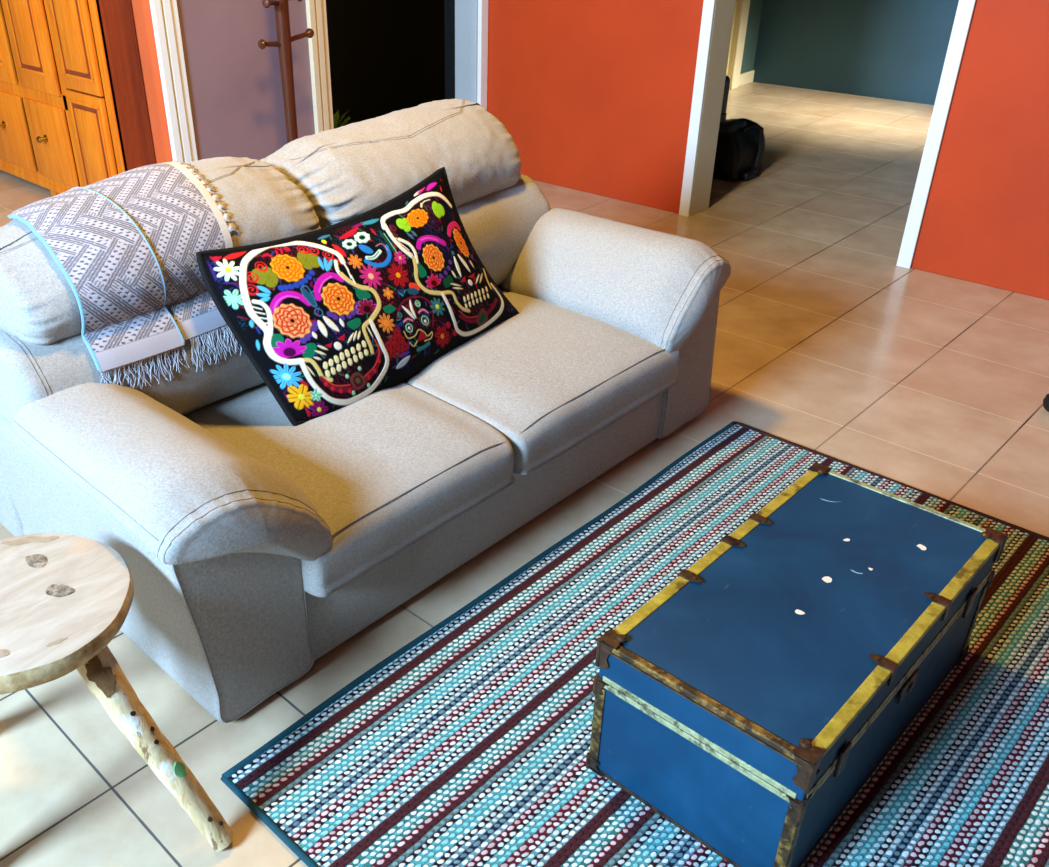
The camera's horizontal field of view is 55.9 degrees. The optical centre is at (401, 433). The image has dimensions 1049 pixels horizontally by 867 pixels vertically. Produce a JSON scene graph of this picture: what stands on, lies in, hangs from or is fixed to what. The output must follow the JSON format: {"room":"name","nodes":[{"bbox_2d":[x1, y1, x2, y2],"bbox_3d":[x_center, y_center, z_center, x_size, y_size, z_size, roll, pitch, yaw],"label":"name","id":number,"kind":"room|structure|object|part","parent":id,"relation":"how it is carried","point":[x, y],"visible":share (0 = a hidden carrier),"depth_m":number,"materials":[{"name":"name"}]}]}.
{"room":"living room","nodes":[
{"label":"living room","id":0,"kind":"room"},
{"bbox_2d":[131,0,172,162],"bbox_3d":[-2.066,-2.723,5.292,0.135,2.700,3.545,-27,38,-36],"label":"wall","id":1,"kind":"structure","parent":0,"point":[141,9],"depth_m":4.75,"materials":[{"name":"orange paint"}]},
{"bbox_2d":[176,0,314,160],"bbox_3d":[-0.757,-2.194,4.307,0.730,2.700,0.130,-27,38,-36],"label":"wall","id":2,"kind":"structure","parent":0,"point":[235,85],"depth_m":4.52,"materials":[{"name":"purple paint"}]},
{"bbox_2d":[149,0,197,162],"bbox_3d":[-1.001,-1.772,4.153,0.122,2.140,0.030,-27,38,-36],"label":"trim","id":3,"kind":"structure","parent":2,"relation":"attached to","point":[165,18],"depth_m":4.27,"materials":[{"name":"white paint"}]},
{"bbox_2d":[305,0,333,135],"bbox_3d":[-0.406,-2.074,4.637,0.114,2.140,0.030,-27,38,-36],"label":"trim","id":4,"kind":"structure","parent":2,"relation":"attached to","point":[316,13],"depth_m":4.79,"materials":[{"name":"beige paint"}]},
{"bbox_2d":[421,0,444,103],"bbox_3d":[0.125,-3.329,6.202,0.100,2.700,1.600,-27,38,-36],"label":"wall","id":5,"kind":"structure","parent":0,"point":[432,11],"depth_m":6.50,"materials":[{"name":"paint"}]},
{"bbox_2d":[326,0,422,128],"bbox_3d":[-0.195,-2.846,6.089,0.850,2.000,0.035,-27,38,-36],"label":"door","id":6,"kind":"structure","parent":5,"relation":"in","point":[375,46],"depth_m":6.32,"materials":[{"name":"paint"}]},
{"bbox_2d":[444,0,454,97],"bbox_3d":[0.464,-2.916,5.473,0.570,2.700,0.080,-27,38,-36],"label":"wall","id":7,"kind":"structure","parent":0,"point":[449,5],"depth_m":5.64,"materials":[{"name":"paint"}]},
{"bbox_2d":[0,82,1048,866],"bbox_3d":[-0.128,-0.184,3.622,11.800,0.120,10.100,-27,38,-36],"label":"floor","id":8,"kind":"structure","parent":0,"point":[935,384],"depth_m":3.22,"materials":[{"name":"beige tile"}]},
{"bbox_2d":[0,0,155,193],"bbox_3d":[-2.140,-2.316,5.293,0.260,2.000,2.263,-27,38,-36],"label":"wardrobe","id":9,"kind":"object","parent":8,"relation":"on","point":[74,111],"visible":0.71,"depth_m":4.96,"materials":[{"name":"brown wood"}]},
{"bbox_3d":[-2.321,-2.560,5.226,0.012,1.100,0.290,-27,38,-36],"label":"panel","id":10,"kind":"part","parent":9,"relation":"part of","materials":[{"name":"brown wood"}]},
{"bbox_3d":[-2.304,-2.552,5.232,0.018,1.260,0.470,-27,38,-36],"label":"door","id":11,"kind":"part","parent":9,"relation":"part of","materials":[{"name":"brown wood"}]},
{"bbox_3d":[-2.277,-1.772,5.687,0.020,0.423,0.470,-27,38,-36],"label":"drawer","id":12,"kind":"part","parent":9,"relation":"part of","materials":[{"name":"brown wood"}]},
{"bbox_3d":[-1.968,-2.383,4.902,0.012,1.100,0.290,-27,38,-36],"label":"panel","id":13,"kind":"part","parent":9,"relation":"part of","materials":[{"name":"brown wood"}]},
{"bbox_3d":[-1.952,-2.376,4.908,0.018,1.260,0.460,-27,38,-36],"label":"door","id":14,"kind":"part","parent":9,"relation":"part of","materials":[{"name":"brown wood"}]},
{"bbox_3d":[-2.138,-1.477,5.755,0.064,0.085,2.220,-27,38,-36],"label":"plinth rail","id":15,"kind":"part","parent":9,"relation":"part of","materials":[{"name":"brown wood"}]},
{"bbox_3d":[-1.968,-1.610,5.348,0.055,0.040,0.040,-27,38,-36],"label":"knob","id":16,"kind":"part","parent":9,"relation":"part of","materials":[{"name":"gold metal"}]},
{"bbox_3d":[-1.924,-1.596,5.364,0.020,0.423,0.460,-27,38,-36],"label":"drawer","id":17,"kind":"part","parent":9,"relation":"part of","materials":[{"name":"brown wood"}]},
{"bbox_3d":[-1.613,-2.216,4.569,0.012,1.075,0.300,-27,38,-36],"label":"panel","id":18,"kind":"part","parent":9,"relation":"part of","materials":[{"name":"brown wood"}]},
{"bbox_3d":[-1.606,-2.226,4.576,0.018,1.205,0.383,-27,38,-36],"label":"door","id":19,"kind":"part","parent":9,"relation":"part of","materials":[{"name":"brown wood"}]},
{"bbox_3d":[-1.586,-1.452,5.014,0.012,0.475,0.300,-27,38,-36],"label":"panel","id":20,"kind":"part","parent":9,"relation":"part of","materials":[{"name":"brown wood"}]},
{"bbox_3d":[-1.580,-1.466,5.019,0.018,0.535,0.383,-27,38,-36],"label":"door","id":21,"kind":"part","parent":9,"relation":"part of","materials":[{"name":"brown wood"}]},
{"bbox_3d":[-1.353,-1.929,4.633,0.183,1.950,0.030,-27,38,-36],"label":"panel","id":22,"kind":"part","parent":9,"relation":"part of","materials":[{"name":"brown wood"}]},
{"bbox_2d":[0,533,234,849],"bbox_3d":[-0.633,0.512,1.860,0.504,0.481,0.490,-11,31,-15],"label":"wooden stool","id":23,"kind":"object","parent":8,"relation":"on","point":[64,598],"visible":1,"depth_m":1.75,"materials":[{"name":"brown wood"}]},
{"bbox_3d":[-0.690,0.314,1.770,0.403,0.044,0.412,-27,38,-36],"label":"seat","id":24,"kind":"part","parent":23,"relation":"part of","materials":[{"name":"brown wood"}]},
{"bbox_3d":[-0.459,0.564,1.780,0.287,0.461,0.072,12,33,23],"label":"leg","id":25,"kind":"part","parent":23,"relation":"part of","materials":[{"name":"brown wood"}]},
{"bbox_2d":[174,761,186,776],"bbox_3d":[-0.403,0.610,1.774,0.023,0.035,0.022,-12,32,-17],"label":"paint spot","id":26,"kind":"object","parent":23,"relation":"attached to","point":[180,768],"depth_m":1.77,"materials":[{"name":"green paint"}]},
{"bbox_2d":[258,0,313,144],"bbox_3d":[-0.502,-1.612,4.249,0.321,1.723,0.320,-27,38,-36],"label":"coat rack","id":27,"kind":"object","parent":8,"relation":"on","point":[281,7],"visible":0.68,"depth_m":4.22,"materials":[{"name":"brown wood"}]},
{"bbox_2d":[0,97,730,722],"bbox_3d":[-0.083,-0.283,2.731,2.006,0.937,1.143,-27,38,-36],"label":"sofa","id":28,"kind":"object","parent":8,"relation":"on","point":[253,543],"visible":0.63,"depth_m":2.40,"materials":[{"name":"grey fabric"}]},
{"bbox_3d":[-0.399,-0.404,3.080,1.935,0.778,0.180,-27,38,-36],"label":"panel","id":29,"kind":"part","parent":28,"relation":"part of","materials":[{"name":"grey fabric"}]},
{"bbox_2d":[7,161,242,388],"bbox_3d":[-0.658,-0.412,2.461,0.514,0.420,0.450,-27,38,-36],"label":"throw","id":30,"kind":"object","parent":28,"relation":"on","point":[126,244],"visible":0.97,"depth_m":2.33,"materials":[{"name":"fabric"}]},
{"bbox_2d":[0,329,264,421],"bbox_3d":[-0.625,-0.250,2.590,0.965,0.348,0.442,-27,38,-36],"label":"lumbar cushion","id":31,"kind":"object","parent":28,"relation":"on","point":[37,370],"depth_m":2.25,"materials":[{"name":"grey fabric"}]},
{"bbox_3d":[-0.669,0.201,2.349,0.308,0.502,1.034,-27,38,-36],"label":"arm","id":32,"kind":"part","parent":28,"relation":"part of","materials":[{"name":"grey fabric"}]},
{"bbox_2d":[0,158,319,344],"bbox_3d":[-0.651,-0.497,2.512,0.913,0.307,0.431,-27,38,-36],"label":"cushion","id":33,"kind":"object","parent":28,"relation":"on","point":[267,201],"depth_m":2.30,"materials":[{"name":"grey fabric"}]},
{"bbox_2d":[184,382,514,595],"bbox_3d":[-0.205,0.041,2.485,0.677,0.167,0.770,-27,38,-36],"label":"seat cushion","id":34,"kind":"object","parent":28,"relation":"on","point":[383,471],"depth_m":2.32,"materials":[{"name":"grey fabric"}]},
{"bbox_2d":[196,167,519,425],"bbox_3d":[-0.049,-0.390,2.655,0.985,0.470,0.279,-27,38,-36],"label":"embroidered pillow","id":35,"kind":"object","parent":28,"relation":"on","point":[333,317],"visible":0.98,"depth_m":2.53,"materials":[{"name":"fabric"}]},
{"bbox_2d":[259,97,521,227],"bbox_3d":[-0.033,-0.814,3.018,0.864,0.311,0.436,-27,38,-36],"label":"cushion","id":36,"kind":"object","parent":28,"relation":"on","point":[345,172],"depth_m":2.90,"materials":[{"name":"grey fabric"}]},
{"bbox_3d":[-0.024,0.012,2.879,1.415,0.240,0.922,-27,38,-36],"label":"rail","id":37,"kind":"part","parent":28,"relation":"part of","materials":[{"name":"grey fabric"}]},
{"bbox_2d":[456,174,550,284],"bbox_3d":[0.045,-0.592,3.135,0.941,0.346,0.445,-27,38,-36],"label":"lumbar cushion","id":38,"kind":"object","parent":28,"relation":"on","point":[501,221],"depth_m":3.11,"materials":[{"name":"grey fabric"}]},
{"bbox_2d":[406,285,680,474],"bbox_3d":[0.305,-0.217,2.899,0.757,0.167,0.770,-27,38,-36],"label":"seat cushion","id":39,"kind":"object","parent":28,"relation":"on","point":[548,378],"depth_m":2.70,"materials":[{"name":"grey fabric"}]},
{"bbox_3d":[0.546,-0.416,3.336,0.289,0.502,1.034,-27,38,-36],"label":"arm","id":40,"kind":"part","parent":28,"relation":"part of","materials":[{"name":"grey fabric"}]},
{"bbox_2d":[220,421,1048,866],"bbox_3d":[0.836,0.572,2.132,2.010,0.016,1.412,-27,38,-36],"label":"striped rug","id":41,"kind":"object","parent":8,"relation":"on","point":[468,744],"visible":0.52,"depth_m":2.05,"materials":[{"name":"multicoloured fabric"}]},
{"bbox_2d":[586,462,1007,866],"bbox_3d":[0.820,0.441,2.001,0.852,0.346,0.427,-27,38,-36],"label":"trunk","id":42,"kind":"object","parent":41,"relation":"on","point":[749,701],"visible":1,"depth_m":1.82,"materials":[{"name":"blue paint"}]},
{"bbox_3d":[0.389,0.476,1.858,0.037,0.045,0.037,-27,38,-36],"label":"corner plate","id":43,"kind":"part","parent":42,"relation":"part of","materials":[{"name":"brown metal"}]},
{"bbox_3d":[0.654,0.608,1.615,0.037,0.045,0.037,-27,38,-36],"label":"corner plate","id":44,"kind":"part","parent":42,"relation":"part of","materials":[{"name":"brown metal"}]},
{"bbox_3d":[1.242,0.309,2.093,0.037,0.045,0.037,-27,38,-36],"label":"corner plate","id":45,"kind":"part","parent":42,"relation":"part of","materials":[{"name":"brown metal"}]},
{"bbox_2d":[720,76,729,121],"bbox_3d":[1.718,-1.910,5.640,0.300,0.719,0.238,-27,38,-36],"label":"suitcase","id":46,"kind":"object","parent":8,"relation":"on","point":[727,80],"visible":0.07,"depth_m":5.62,"materials":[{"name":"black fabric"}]},
{"bbox_2d":[713,118,764,180],"bbox_3d":[1.909,-1.622,5.556,0.391,0.317,0.296,-27,38,-36],"label":"backpack","id":47,"kind":"object","parent":8,"relation":"on","point":[740,148],"visible":0.8,"depth_m":5.46,"materials":[{"name":"black fabric"}]},
{"bbox_2d":[1043,394,1048,411],"bbox_3d":[2.120,-0.101,3.166,0.072,0.061,0.072,-27,38,-36],"label":"door stop","id":48,"kind":"object","parent":8,"relation":"on","point":[1046,399],"visible":1,"depth_m":3.16,"materials":[{"name":"black rubber"}]},
{"bbox_2d":[740,0,762,73],"bbox_3d":[1.603,-3.452,6.327,3.130,2.700,0.140,-27,38,-36],"label":"wall","id":49,"kind":"structure","parent":0,"point":[755,9],"depth_m":7.64,"materials":[{"name":"teal paint"}]},
{"bbox_2d":[726,0,736,75],"bbox_3d":[2.356,-3.552,7.050,0.380,2.100,0.055,-27,38,-36],"label":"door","id":50,"kind":"structure","parent":49,"relation":"in","point":[736,0],"depth_m":7.48,"materials":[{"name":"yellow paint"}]},
{"bbox_2d":[727,0,749,88],"bbox_3d":[2.563,-3.648,7.152,0.110,2.150,0.065,-27,38,-36],"label":"trim","id":51,"kind":"structure","parent":49,"relation":"attached to","point":[742,6],"depth_m":7.49,"materials":[{"name":"beige paint"}]},
{"bbox_2d":[739,70,754,85],"bbox_3d":[2.731,-2.825,7.776,0.260,0.090,0.015,-27,38,-36],"label":"baseboard","id":52,"kind":"structure","parent":49,"relation":"attached to","point":[747,77],"depth_m":7.78,"materials":[{"name":"beige paint"}]},
{"bbox_2d":[487,0,1048,299],"bbox_3d":[2.741,-1.678,3.214,0.160,2.700,6.450,-27,38,-36],"label":"wall","id":53,"kind":"structure","parent":0,"point":[593,96],"depth_m":4.77,"materials":[{"name":"red paint"}]},
{"bbox_2d":[455,0,477,99],"bbox_3d":[0.380,-2.517,5.389,0.078,2.100,0.165,-27,38,-36],"label":"trim","id":54,"kind":"structure","parent":53,"relation":"attached to","point":[466,11],"depth_m":5.55,"materials":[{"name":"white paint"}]},
{"bbox_2d":[477,0,488,106],"bbox_3d":[0.448,-2.488,5.337,0.063,2.100,0.030,-27,38,-36],"label":"trim","id":55,"kind":"structure","parent":53,"relation":"attached to","point":[483,5],"depth_m":5.51,"materials":[{"name":"white paint"}]},
{"bbox_2d":[679,0,715,216],"bbox_3d":[1.417,-2.022,4.479,0.015,2.100,0.056,-27,38,-36],"label":"trim","id":56,"kind":"structure","parent":53,"relation":"attached to","point":[708,10],"depth_m":4.72,"materials":[{"name":"white paint"}]},
{"bbox_2d":[690,0,976,261],"bbox_3d":[1.871,-1.866,4.185,0.178,2.100,1.105,-27,38,-36],"label":"trim","id":57,"kind":"structure","parent":53,"relation":"attached to","point":[724,9],"depth_m":4.76,"materials":[{"name":"beige paint"}]},
{"bbox_2d":[896,0,975,268],"bbox_3d":[2.180,-1.640,3.779,0.015,2.100,0.059,-27,38,-36],"label":"trim","id":58,"kind":"structure","parent":53,"relation":"attached to","point":[965,9],"depth_m":4.00,"materials":[{"name":"white paint"}]},
{"bbox_2d":[753,0,958,104],"bbox_3d":[4.383,-3.244,5.805,0.120,2.700,4.750,-27,38,-36],"label":"wall","id":59,"kind":"structure","parent":0,"point":[885,49],"depth_m":7.21,"materials":[{"name":"blue paint"}]},
{"bbox_3d":[-0.616,-1.741,6.197,2.140,0.005,1.680,-27,38,-36],"label":"floor","id":60,"kind":"structure","parent":0,"visible":0},
{"bbox_2d":[333,109,350,129],"bbox_3d":[-0.409,-1.839,6.033,0.197,0.315,0.168,1,30,5],"label":"potted plant","id":61,"kind":"object","parent":60,"relation":"on","point":[336,116],"visible":0.14,"depth_m":6.01,"materials":[{"name":"green plant"}]}
]}

